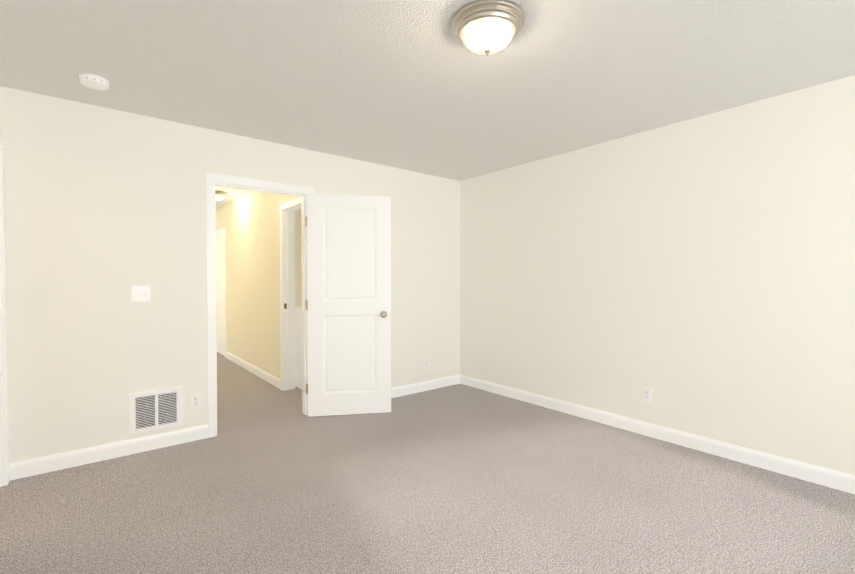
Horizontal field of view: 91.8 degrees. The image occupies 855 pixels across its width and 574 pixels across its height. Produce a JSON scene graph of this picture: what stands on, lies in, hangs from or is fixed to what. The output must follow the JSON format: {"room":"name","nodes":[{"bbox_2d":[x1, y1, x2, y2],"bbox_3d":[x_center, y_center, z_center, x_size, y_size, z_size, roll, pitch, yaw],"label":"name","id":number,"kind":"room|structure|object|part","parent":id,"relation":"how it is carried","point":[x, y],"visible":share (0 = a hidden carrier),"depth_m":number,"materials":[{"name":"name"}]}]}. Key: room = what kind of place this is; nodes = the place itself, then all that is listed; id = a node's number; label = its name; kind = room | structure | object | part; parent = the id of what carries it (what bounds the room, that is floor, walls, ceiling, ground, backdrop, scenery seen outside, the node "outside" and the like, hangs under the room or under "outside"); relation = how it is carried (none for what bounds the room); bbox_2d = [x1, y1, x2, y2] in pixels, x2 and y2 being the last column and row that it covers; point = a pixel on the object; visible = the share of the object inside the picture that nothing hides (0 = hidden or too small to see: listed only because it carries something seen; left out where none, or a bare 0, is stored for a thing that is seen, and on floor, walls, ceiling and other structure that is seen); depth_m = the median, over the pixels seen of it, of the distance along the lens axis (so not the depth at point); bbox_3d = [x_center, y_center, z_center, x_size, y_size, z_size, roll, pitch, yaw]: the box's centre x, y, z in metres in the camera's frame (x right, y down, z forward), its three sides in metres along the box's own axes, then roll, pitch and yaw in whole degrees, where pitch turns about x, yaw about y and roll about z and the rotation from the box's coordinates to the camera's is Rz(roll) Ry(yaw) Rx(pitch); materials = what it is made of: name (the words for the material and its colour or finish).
{"room":"empty bedroom","nodes":[
{"label":"empty bedroom","id":0,"kind":"room"},
{"bbox_2d":[0,86,459,462],"bbox_3d":[-1.141,-0.035,3.836,4.090,2.440,0.120,-1,1,-39],"label":"wall","id":1,"kind":"structure","parent":0,"point":[105,209],"depth_m":2.95,"materials":[{"name":"white paint"}]},
{"bbox_2d":[131,286,150,301],"bbox_3d":[-2.071,0.049,2.994,0.116,0.116,0.019,-1,1,-39],"label":"switch plate","id":2,"kind":"object","parent":1,"relation":"attached to","point":[140,293],"visible":1,"depth_m":3.00,"materials":[{"name":"white plastic"}]},
{"bbox_2d":[128,387,182,434],"bbox_3d":[-2.005,0.911,3.064,0.335,0.295,0.015,-1,1,-39],"label":"air vent","id":3,"kind":"object","parent":1,"relation":"in","point":[153,410],"visible":1,"depth_m":3.06,"materials":[{"name":"white metal"}]},
{"bbox_2d":[190,393,200,408],"bbox_3d":[-1.807,0.890,3.228,0.071,0.116,0.008,-1,1,-39],"label":"electrical outlet","id":4,"kind":"object","parent":1,"relation":"attached to","point":[195,401],"visible":1,"depth_m":3.23,"materials":[{"name":"white plastic"}]},
{"bbox_2d":[9,375,459,480],"bbox_3d":[-1.110,1.134,3.793,3.880,0.105,0.014,-1,1,-39],"label":"baseboard","id":5,"kind":"structure","parent":1,"relation":"attached to","point":[42,465],"depth_m":2.94,"materials":[{"name":"white paint"}]},
{"bbox_2d":[206,172,313,437],"bbox_3d":[-1.436,0.142,3.599,0.890,2.095,0.152,-1,1,-39],"label":"door frame","id":6,"kind":"structure","parent":1,"relation":"attached to","point":[213,180],"depth_m":3.31,"materials":[{"name":"white paint"}]},
{"bbox_2d":[305,194,390,416],"bbox_3d":[-0.728,0.169,3.823,0.781,2.018,0.161,0,1,-10],"label":"bedroom door","id":7,"kind":"structure","parent":1,"relation":"in","point":[348,302],"depth_m":3.81,"materials":[{"name":"white paint"}]},
{"bbox_2d":[424,358,428,368],"bbox_3d":[-0.009,0.866,4.685,0.071,0.116,0.008,-1,1,-39],"label":"electrical outlet","id":8,"kind":"object","parent":1,"relation":"attached to","point":[426,363],"visible":1,"depth_m":4.68,"materials":[{"name":"white plastic"}]},
{"bbox_2d":[216,190,300,379],"bbox_3d":[-2.423,-0.066,5.744,0.120,2.440,4.460,-1,1,-39],"label":"wall","id":9,"kind":"structure","parent":0,"point":[250,221],"depth_m":5.49,"materials":[{"name":"beige paint"}]},
{"bbox_2d":[216,232,224,355],"bbox_3d":[-3.498,0.116,7.006,0.161,2.018,0.765,-1,1,-39],"label":"hall door","id":10,"kind":"structure","parent":9,"relation":"in","point":[220,325],"depth_m":6.98,"materials":[{"name":"white paint"}]},
{"bbox_2d":[216,227,226,357],"bbox_3d":[-3.468,0.085,7.036,0.152,2.095,0.890,-1,1,-39],"label":"door frame","id":11,"kind":"structure","parent":9,"relation":"attached to","point":[220,231],"depth_m":6.65,"materials":[{"name":"white paint"}]},
{"bbox_2d":[226,351,280,389],"bbox_3d":[-2.773,1.096,6.088,0.014,0.105,3.514,-1,1,-39],"label":"baseboard","id":12,"kind":"structure","parent":9,"relation":"attached to","point":[266,376],"depth_m":5.45,"materials":[{"name":"white paint"}]},
{"bbox_2d":[280,197,300,390],"bbox_3d":[-1.321,0.129,4.387,0.152,2.095,0.930,-1,1,-39],"label":"trim","id":13,"kind":"structure","parent":9,"relation":"attached to","point":[287,294],"depth_m":4.68,"materials":[{"name":"white paint"}]},
{"bbox_2d":[295,209,301,306],"bbox_3d":[-1.351,-0.057,5.159,0.810,2.440,0.120,-1,1,-39],"label":"wall","id":14,"kind":"structure","parent":0,"point":[298,273],"depth_m":4.92,"materials":[{"name":"beige paint"}]},
{"bbox_2d":[0,352,854,573],"bbox_3d":[-1.682,1.245,3.270,5.670,0.100,11.870,-1,1,-39],"label":"floor","id":15,"kind":"structure","parent":0,"point":[269,478],"depth_m":2.33,"materials":[{"name":"carpet"}]},
{"bbox_2d":[295,306,301,388],"bbox_3d":[-1.084,0.639,4.806,0.704,1.060,0.680,-1,1,-39],"label":"washer","id":16,"kind":"object","parent":15,"relation":"on","point":[298,330],"visible":0.1,"depth_m":4.73,"materials":[{"name":"white metal"}]},
{"bbox_2d":[0,0,854,210],"bbox_3d":[-1.682,-1.295,3.228,5.670,0.100,11.870,-1,1,-39],"label":"ceiling","id":17,"kind":"structure","parent":0,"point":[418,86],"depth_m":2.32,"materials":[{"name":"white paint"}]},
{"bbox_2d":[79,73,108,89],"bbox_3d":[-1.977,-1.211,2.457,0.140,0.042,0.140,-1,1,-39],"label":"smoke detector","id":18,"kind":"object","parent":17,"relation":"attached to","point":[92,81],"visible":1,"depth_m":2.42,"materials":[{"name":"white plastic"}]},
{"bbox_2d":[215,191,228,200],"bbox_3d":[-2.866,-1.219,5.636,0.286,0.131,0.286,-1,1,-39],"label":"light","id":19,"kind":"object","parent":17,"relation":"attached to","point":[220,195],"visible":0.71,"depth_m":5.58,"materials":[{"name":"silver metal"}]},
{"bbox_3d":[-2.866,-1.210,5.636,0.206,0.068,0.206,-1,1,-39],"label":"lamp shade","id":20,"kind":"part","parent":19,"relation":"part of","materials":[{"name":"white glass"}]},
{"bbox_2d":[451,0,524,55],"bbox_3d":[0.277,-1.146,1.916,0.336,0.154,0.336,-1,1,-39],"label":"lamp","id":21,"kind":"object","parent":17,"relation":"attached to","point":[485,27],"visible":0.98,"depth_m":1.83,"materials":[{"name":"white glass"}]},
{"bbox_3d":[0.277,-1.135,1.916,0.242,0.080,0.242,-1,1,-39],"label":"lamp shade","id":22,"kind":"part","parent":21,"relation":"part of","materials":[{"name":"white glass"}]},
{"bbox_2d":[460,75,854,475],"bbox_3d":[2.325,-0.016,2.712,0.120,2.440,5.990,-1,1,-39],"label":"wall","id":23,"kind":"structure","parent":0,"point":[697,275],"depth_m":3.07,"materials":[{"name":"white paint"}]},
{"bbox_2d":[643,387,651,402],"bbox_3d":[1.761,0.864,3.319,0.008,0.116,0.071,-1,1,-39],"label":"outlet","id":24,"kind":"object","parent":23,"relation":"attached to","point":[647,394],"visible":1,"depth_m":3.31,"materials":[{"name":"white plastic"}]},
{"bbox_2d":[460,375,854,493],"bbox_3d":[2.235,1.151,2.735,0.014,0.105,5.870,-1,1,-39],"label":"baseboard","id":25,"kind":"structure","parent":23,"relation":"attached to","point":[840,481],"depth_m":3.07,"materials":[{"name":"white paint"}]},
{"bbox_3d":[-0.772,0.025,0.203,0.090,2.440,5.990,-1,1,-39],"label":"wall","id":26,"kind":"structure","parent":0,"visible":0},
{"bbox_2d":[0,137,8,486],"bbox_3d":[-2.349,0.166,2.152,0.122,2.095,0.930,-1,1,-39],"label":"door frame","id":27,"kind":"structure","parent":26,"relation":"attached to","point":[4,451],"depth_m":2.50,"materials":[{"name":"white paint"}]}
]}

